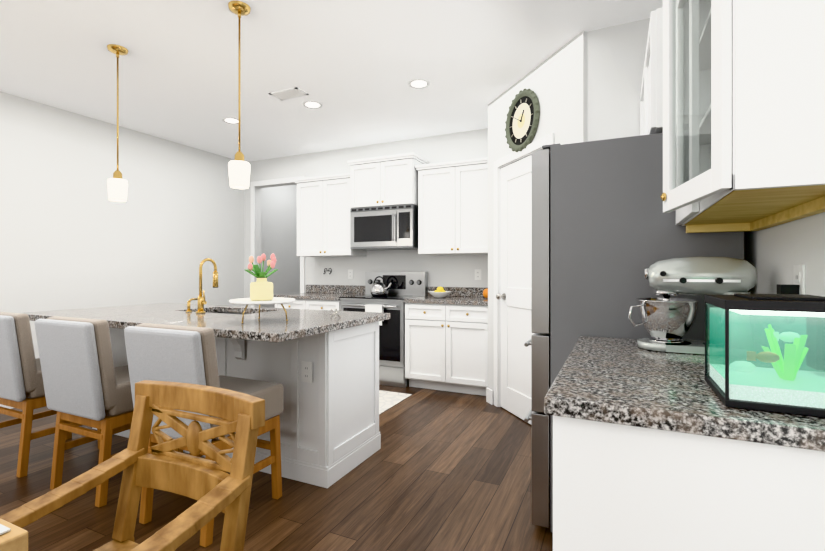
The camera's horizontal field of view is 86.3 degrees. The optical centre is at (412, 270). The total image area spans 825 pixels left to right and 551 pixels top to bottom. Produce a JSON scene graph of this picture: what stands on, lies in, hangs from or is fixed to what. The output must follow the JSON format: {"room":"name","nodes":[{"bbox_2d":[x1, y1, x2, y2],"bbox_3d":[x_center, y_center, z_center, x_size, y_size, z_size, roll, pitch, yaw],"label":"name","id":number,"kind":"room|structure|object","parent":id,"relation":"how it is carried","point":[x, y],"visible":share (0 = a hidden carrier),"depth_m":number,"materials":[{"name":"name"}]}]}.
{"room":"kitchen","nodes":[
{"label":"kitchen","id":0,"kind":"room"},
{"bbox_2d":[0,92,299,358],"bbox_3d":[-3.606,-0.170,3.767,0.120,2.740,9.220,0,0,25],"label":"wall","id":1,"kind":"structure","parent":0,"point":[72,236],"depth_m":4.63,"materials":[{"name":"paint"}]},
{"bbox_2d":[0,385,552,550],"bbox_3d":[-1.176,1.230,2.590,5.880,0.060,9.500,0,0,25],"label":"floor","id":2,"kind":"structure","parent":0,"point":[439,470],"depth_m":2.34,"materials":[{"name":"brown wood"}]},
{"bbox_2d":[0,518,27,550],"bbox_3d":[-1.722,0.819,0.626,1.850,0.761,1.120,0,0,25],"label":"dining table","id":3,"kind":"object","parent":2,"relation":"on","point":[15,538],"visible":1,"depth_m":0.73,"materials":[{"name":"brown wood"}]},
{"bbox_2d":[0,524,10,534],"bbox_3d":[-1.009,0.434,0.705,0.575,0.004,0.345,0,0,25],"label":"placemat","id":4,"kind":"object","parent":3,"relation":"on","point":[4,529],"visible":1,"depth_m":0.74,"materials":[{"name":"white fabric"}]},
{"bbox_2d":[0,397,27,408],"bbox_3d":[-3.909,1.135,2.954,0.017,0.130,7.250,0,0,25],"label":"baseboard","id":5,"kind":"structure","parent":2,"relation":"on","point":[1,405],"depth_m":3.80,"materials":[{"name":"paint"}]},
{"bbox_2d":[0,312,100,477],"bbox_3d":[-2.388,0.725,2.830,0.478,0.951,0.559,0,0,25],"label":"stool","id":6,"kind":"object","parent":2,"relation":"on","point":[21,379],"visible":0.52,"depth_m":2.57,"materials":[{"name":"grey fabric"}]},
{"bbox_2d":[0,312,100,401],"bbox_3d":[-2.388,0.505,2.830,0.478,0.511,0.559,0,0,25],"label":"cushion","id":7,"kind":"object","parent":6,"relation":"on","point":[21,378],"depth_m":2.55,"materials":[{"name":"beige fabric"}]},
{"bbox_2d":[35,316,182,506],"bbox_3d":[-1.699,0.725,2.509,0.478,0.951,0.559,0,0,25],"label":"stool","id":8,"kind":"object","parent":2,"relation":"on","point":[86,382],"visible":0.79,"depth_m":2.27,"materials":[{"name":"grey fabric"}]},
{"bbox_2d":[35,316,182,420],"bbox_3d":[-1.699,0.505,2.509,0.478,0.511,0.559,0,0,25],"label":"cushion","id":9,"kind":"object","parent":8,"relation":"on","point":[80,376],"depth_m":2.26,"materials":[{"name":"beige fabric"}]},
{"bbox_2d":[0,380,264,550],"bbox_3d":[-0.714,0.767,1.000,0.483,0.868,0.608,0,0,25],"label":"dining chair","id":10,"kind":"object","parent":2,"relation":"on","point":[212,488],"visible":0.96,"depth_m":1.19,"materials":[{"name":"brown wood"}]},
{"bbox_2d":[124,323,282,546],"bbox_3d":[-1.010,0.725,2.187,0.478,0.951,0.559,0,0,25],"label":"stool","id":11,"kind":"object","parent":2,"relation":"on","point":[172,353],"visible":0.5,"depth_m":1.98,"materials":[{"name":"grey fabric"}]},
{"bbox_2d":[124,323,282,446],"bbox_3d":[-1.010,0.505,2.187,0.478,0.511,0.559,0,0,25],"label":"cushion","id":12,"kind":"object","parent":11,"relation":"on","point":[155,352],"depth_m":1.95,"materials":[{"name":"beige fabric"}]},
{"bbox_2d":[92,312,380,487],"bbox_3d":[-1.362,0.762,3.072,2.167,0.874,0.788,0,0,25],"label":"base cabinet","id":13,"kind":"object","parent":2,"relation":"on","point":[330,434],"visible":0.52,"depth_m":2.58,"materials":[{"name":"paint"}]},
{"bbox_2d":[23,303,389,341],"bbox_3d":[-1.403,0.303,2.949,2.265,0.040,1.080,0,0,25],"label":"countertop","id":14,"kind":"structure","parent":13,"relation":"on","point":[271,325],"depth_m":2.65,"materials":[{"name":"stone"}]},
{"bbox_2d":[186,298,196,311],"bbox_3d":[-1.526,0.235,3.045,0.039,0.092,0.090,0,0,25],"label":"soap dispenser","id":15,"kind":"object","parent":14,"relation":"on","point":[188,304],"visible":0.96,"depth_m":3.02,"materials":[{"name":"gold metal"}]},
{"bbox_2d":[196,258,217,312],"bbox_3d":[-1.384,0.097,2.990,0.085,0.370,0.169,0,0,25],"label":"faucet","id":16,"kind":"object","parent":14,"relation":"on","point":[201,301],"visible":1,"depth_m":2.94,"materials":[{"name":"gold metal"}]},
{"bbox_2d":[229,298,294,323],"bbox_3d":[-0.837,0.221,2.465,0.352,0.123,0.352,0,0,25],"label":"tray","id":17,"kind":"object","parent":14,"relation":"on","point":[249,301],"visible":0.9,"depth_m":2.37,"materials":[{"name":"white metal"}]},
{"bbox_2d":[245,254,277,300],"bbox_3d":[-0.847,0.032,2.470,0.178,0.262,0.199,0,0,25],"label":"vase","id":18,"kind":"object","parent":17,"relation":"on","point":[261,288],"visible":1,"depth_m":2.43,"materials":[{"name":"yellow ceramic"}]},
{"bbox_2d":[330,308,341,317],"bbox_3d":[-0.456,0.252,2.618,0.069,0.059,0.066,0,0,25],"label":"jack","id":19,"kind":"object","parent":14,"relation":"on","point":[335,312],"visible":0.96,"depth_m":2.62,"materials":[{"name":"silver metal"}]},
{"bbox_2d":[302,361,311,382],"bbox_3d":[-0.596,0.570,2.483,0.072,0.116,0.008,0,0,25],"label":"outlet","id":20,"kind":"object","parent":13,"relation":"attached to","point":[306,371],"visible":1,"depth_m":2.48,"materials":[{"name":"white plastic"}]},
{"bbox_2d":[251,176,304,306],"bbox_3d":[-1.890,-0.025,6.003,1.039,2.450,0.016,0,0,25],"label":"door frame","id":21,"kind":"structure","parent":2,"relation":"on","point":[291,179],"depth_m":6.09,"materials":[{"name":"paint"}]},
{"bbox_2d":[275,299,340,310],"bbox_3d":[-1.089,0.762,5.285,0.918,0.874,0.637,0,0,25],"label":"base cabinet","id":22,"kind":"object","parent":2,"relation":"on","point":[315,304],"visible":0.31,"depth_m":4.97,"materials":[{"name":"paint"}]},
{"bbox_2d":[273,285,364,300],"bbox_3d":[-1.098,0.252,5.289,0.939,0.143,0.638,0,0,25],"label":"countertop","id":23,"kind":"structure","parent":22,"relation":"on","point":[325,292],"depth_m":5.43,"materials":[{"name":"stone"}]},
{"bbox_2d":[340,272,427,387],"bbox_3d":[-0.324,0.605,4.900,0.784,1.189,0.684,0,0,25],"label":"range","id":24,"kind":"object","parent":2,"relation":"on","point":[404,285],"visible":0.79,"depth_m":4.59,"materials":[{"name":"silver metal"}]},
{"bbox_2d":[371,276,391,295],"bbox_3d":[-0.353,0.169,5.019,0.258,0.223,0.200,0,0,25],"label":"kettle","id":25,"kind":"object","parent":24,"relation":"on","point":[378,288],"visible":1,"depth_m":4.96,"materials":[{"name":"silver metal"}]},
{"bbox_2d":[379,390,411,414],"bbox_3d":[-0.712,1.195,4.210,1.250,0.008,0.670,0,0,25],"label":"kitchen rug","id":26,"kind":"object","parent":2,"relation":"on","point":[388,400],"visible":0.21,"depth_m":4.11,"materials":[{"name":"white fabric"}]},
{"bbox_2d":[405,303,487,395],"bbox_3d":[0.452,0.762,4.566,0.891,0.874,0.637,0,0,25],"label":"base cabinet","id":27,"kind":"object","parent":2,"relation":"on","point":[446,347],"visible":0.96,"depth_m":4.29,"materials":[{"name":"paint"}]},
{"bbox_2d":[404,287,487,305],"bbox_3d":[0.452,0.252,4.566,0.893,0.143,0.638,0,0,25],"label":"countertop","id":28,"kind":"structure","parent":27,"relation":"on","point":[465,296],"depth_m":4.52,"materials":[{"name":"stone"}]},
{"bbox_2d":[428,287,451,297],"bbox_3d":[0.289,0.223,4.643,0.256,0.116,0.256,0,0,25],"label":"fruit bowl","id":29,"kind":"object","parent":28,"relation":"on","point":[440,292],"visible":1,"depth_m":4.58,"materials":[{"name":"white ceramic"}]},
{"bbox_2d":[483,289,487,297],"bbox_3d":[0.789,0.217,4.509,0.138,0.126,0.140,0,0,25],"label":"pumpkin","id":30,"kind":"object","parent":28,"relation":"on","point":[485,293],"visible":0.25,"depth_m":4.47,"materials":[{"name":"orange plant"}]},
{"bbox_2d":[524,133,743,532],"bbox_3d":[1.075,0.311,2.276,0.856,1.776,0.910,0,0,25],"label":"refrigerator","id":31,"kind":"object","parent":2,"relation":"on","point":[605,230],"visible":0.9,"depth_m":1.91,"materials":[{"name":"grey metal"}]},
{"bbox_2d":[553,416,824,550],"bbox_3d":[0.803,0.762,1.333,0.627,0.874,1.000,0,0,25],"label":"base cabinet","id":32,"kind":"object","parent":2,"relation":"on","point":[618,487],"visible":0.52,"depth_m":0.90,"materials":[{"name":"paint"}]},
{"bbox_2d":[544,336,824,451],"bbox_3d":[0.798,0.252,1.323,0.628,0.143,1.032,0,0,25],"label":"countertop","id":33,"kind":"structure","parent":32,"relation":"on","point":[624,381],"depth_m":0.98,"materials":[{"name":"stone"}]},
{"bbox_2d":[628,257,756,353],"bbox_3d":[0.994,0.115,1.567,0.412,0.331,0.201,0,0,25],"label":"stand mixer","id":34,"kind":"object","parent":33,"relation":"on","point":[667,321],"visible":0.85,"depth_m":1.52,"materials":[{"name":"silver metal"}]},
{"bbox_2d":[704,293,824,416],"bbox_3d":[0.809,0.167,0.966,0.248,0.226,0.243,0,0,25],"label":"aquarium","id":35,"kind":"object","parent":33,"relation":"on","point":[767,352],"visible":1,"depth_m":0.89,"materials":[{"name":"glass"}]},
{"bbox_2d":[0,0,662,161],"bbox_3d":[-1.176,-1.570,2.590,5.880,0.060,9.500,0,0,25],"label":"ceiling","id":36,"kind":"structure","parent":0,"point":[354,68],"depth_m":3.23,"materials":[{"name":"paint"}]},
{"bbox_2d":[107,44,127,201],"bbox_3d":[-2.043,-1.014,3.049,0.124,1.052,0.124,0,0,25],"label":"pendant light","id":37,"kind":"object","parent":36,"relation":"hanging from","point":[117,184],"visible":1,"depth_m":3.03,"materials":[{"name":"white glass"}]},
{"bbox_2d":[222,118,240,123],"bbox_3d":[-1.850,-1.536,4.504,0.180,0.008,0.180,0,0,25],"label":"recessed light","id":38,"kind":"object","parent":36,"relation":"in","point":[231,120],"visible":0.85,"depth_m":4.50,"materials":[{"name":"paint"}]},
{"bbox_2d":[228,1,250,188],"bbox_3d":[-1.010,-1.014,2.567,0.124,1.052,0.124,0,0,25],"label":"pendant light","id":39,"kind":"object","parent":36,"relation":"hanging from","point":[239,172],"visible":1,"depth_m":2.54,"materials":[{"name":"white glass"}]},
{"bbox_2d":[269,87,308,100],"bbox_3d":[-1.075,-1.536,3.823,0.300,0.009,0.160,0,0,25],"label":"ceiling vent","id":40,"kind":"object","parent":36,"relation":"in","point":[290,93],"visible":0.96,"depth_m":3.82,"materials":[{"name":"paint"}]},
{"bbox_2d":[303,101,321,108],"bbox_3d":[-0.925,-1.536,4.073,0.180,0.008,0.180,0,0,25],"label":"recessed light","id":41,"kind":"object","parent":36,"relation":"in","point":[312,104],"visible":0.98,"depth_m":4.06,"materials":[{"name":"paint"}]},
{"bbox_2d":[408,79,429,88],"bbox_3d":[0.053,-1.536,3.616,0.180,0.008,0.180,0,0,25],"label":"recessed light","id":42,"kind":"object","parent":36,"relation":"in","point":[417,83],"visible":0.96,"depth_m":3.61,"materials":[{"name":"paint"}]},
{"bbox_2d":[244,128,487,306],"bbox_3d":[0.033,-0.170,5.182,5.280,2.740,0.120,0,0,25],"label":"wall","id":43,"kind":"structure","parent":0,"point":[450,270],"depth_m":5.36,"materials":[{"name":"paint"}]},
{"bbox_2d":[294,173,366,256],"bbox_3d":[-1.000,-0.655,5.388,0.838,0.950,0.374,0,0,25],"label":"upper cabinet","id":44,"kind":"object","parent":43,"relation":"attached to","point":[323,216],"visible":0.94,"depth_m":5.24,"materials":[{"name":"paint"}]},
{"bbox_2d":[348,270,352,278],"bbox_3d":[-0.774,0.040,5.487,0.072,0.116,0.008,0,0,25],"label":"electrical outlet","id":45,"kind":"object","parent":43,"relation":"attached to","point":[350,274],"visible":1,"depth_m":5.48,"materials":[{"name":"white plastic"}]},
{"bbox_2d":[347,152,429,207],"bbox_3d":[-0.272,-0.982,5.010,0.828,0.536,0.444,0,0,25],"label":"upper cabinet","id":46,"kind":"object","parent":43,"relation":"attached to","point":[390,180],"visible":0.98,"depth_m":4.82,"materials":[{"name":"paint"}]},
{"bbox_2d":[350,204,417,249],"bbox_3d":[-0.277,-0.480,5.000,0.780,0.460,0.462,0,0,25],"label":"over-the-range microwave","id":47,"kind":"object","parent":46,"relation":"attached to","point":[394,227],"visible":1,"depth_m":4.82,"materials":[{"name":"metal"}]},
{"bbox_2d":[415,157,487,254],"bbox_3d":[0.507,-0.655,4.686,0.887,0.950,0.374,0,0,25],"label":"upper cabinet","id":48,"kind":"object","parent":43,"relation":"attached to","point":[452,207],"visible":0.83,"depth_m":4.55,"materials":[{"name":"paint"}]},
{"bbox_2d":[475,269,480,279],"bbox_3d":[0.713,0.040,4.793,0.072,0.116,0.008,0,0,25],"label":"electrical outlet","id":49,"kind":"object","parent":43,"relation":"attached to","point":[477,274],"visible":1,"depth_m":4.79,"materials":[{"name":"white plastic"}]},
{"bbox_2d":[488,31,587,403],"bbox_3d":[0.945,-0.170,3.464,0.100,2.740,1.320,0,0,-17],"label":"wall","id":50,"kind":"structure","parent":0,"point":[556,82],"depth_m":3.18,"materials":[{"name":"paint"}]},
{"bbox_2d":[496,155,533,423],"bbox_3d":[0.889,0.146,3.538,0.530,2.092,0.554,0,0,25],"label":"pantry door","id":51,"kind":"structure","parent":50,"relation":"in","point":[514,298],"depth_m":3.63,"materials":[{"name":"paint"}]},
{"bbox_2d":[505,88,539,151],"bbox_3d":[0.864,-1.190,3.491,0.036,0.484,0.482,0,0,-17],"label":"wall clock","id":52,"kind":"object","parent":50,"relation":"attached to","point":[522,120],"visible":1,"depth_m":3.47,"materials":[{"name":"metal"}]},
{"bbox_2d":[494,133,553,406],"bbox_3d":[0.912,0.112,3.538,0.118,2.177,0.874,0,0,-17],"label":"door frame","id":53,"kind":"structure","parent":50,"relation":"attached to","point":[500,163],"depth_m":3.88,"materials":[{"name":"paint"}]},
{"bbox_2d":[588,18,649,141],"bbox_3d":[1.424,-0.170,2.746,0.700,2.740,0.100,0,0,25],"label":"wall","id":54,"kind":"structure","parent":0,"point":[616,57],"depth_m":2.76,"materials":[{"name":"paint"}]},
{"bbox_2d":[744,212,824,296],"bbox_3d":[0.923,-0.170,0.701,0.120,2.740,7.490,0,0,25],"label":"wall","id":55,"kind":"structure","parent":0,"point":[773,255],"depth_m":1.36,"materials":[{"name":"paint"}]},
{"bbox_2d":[640,7,662,134],"bbox_3d":[1.345,-0.835,2.188,0.367,0.490,0.970,0,0,25],"label":"upper cabinet","id":56,"kind":"object","parent":55,"relation":"attached to","point":[651,107],"visible":0.23,"depth_m":1.82,"materials":[{"name":"paint"}]},
{"bbox_2d":[660,0,824,232],"bbox_3d":[0.953,-0.615,1.335,0.358,0.930,0.865,0,0,25],"label":"upper cabinet","id":57,"kind":"object","parent":55,"relation":"attached to","point":[743,115],"visible":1,"depth_m":0.98,"materials":[{"name":"paint"}]},
{"bbox_2d":[777,265,804,294],"bbox_3d":[1.055,0.026,1.190,0.053,0.081,0.207,0,0,25],"label":"electrical outlet","id":58,"kind":"object","parent":55,"relation":"attached to","point":[797,286],"visible":0.5,"depth_m":1.16,"materials":[{"name":"white plastic"}]}
]}

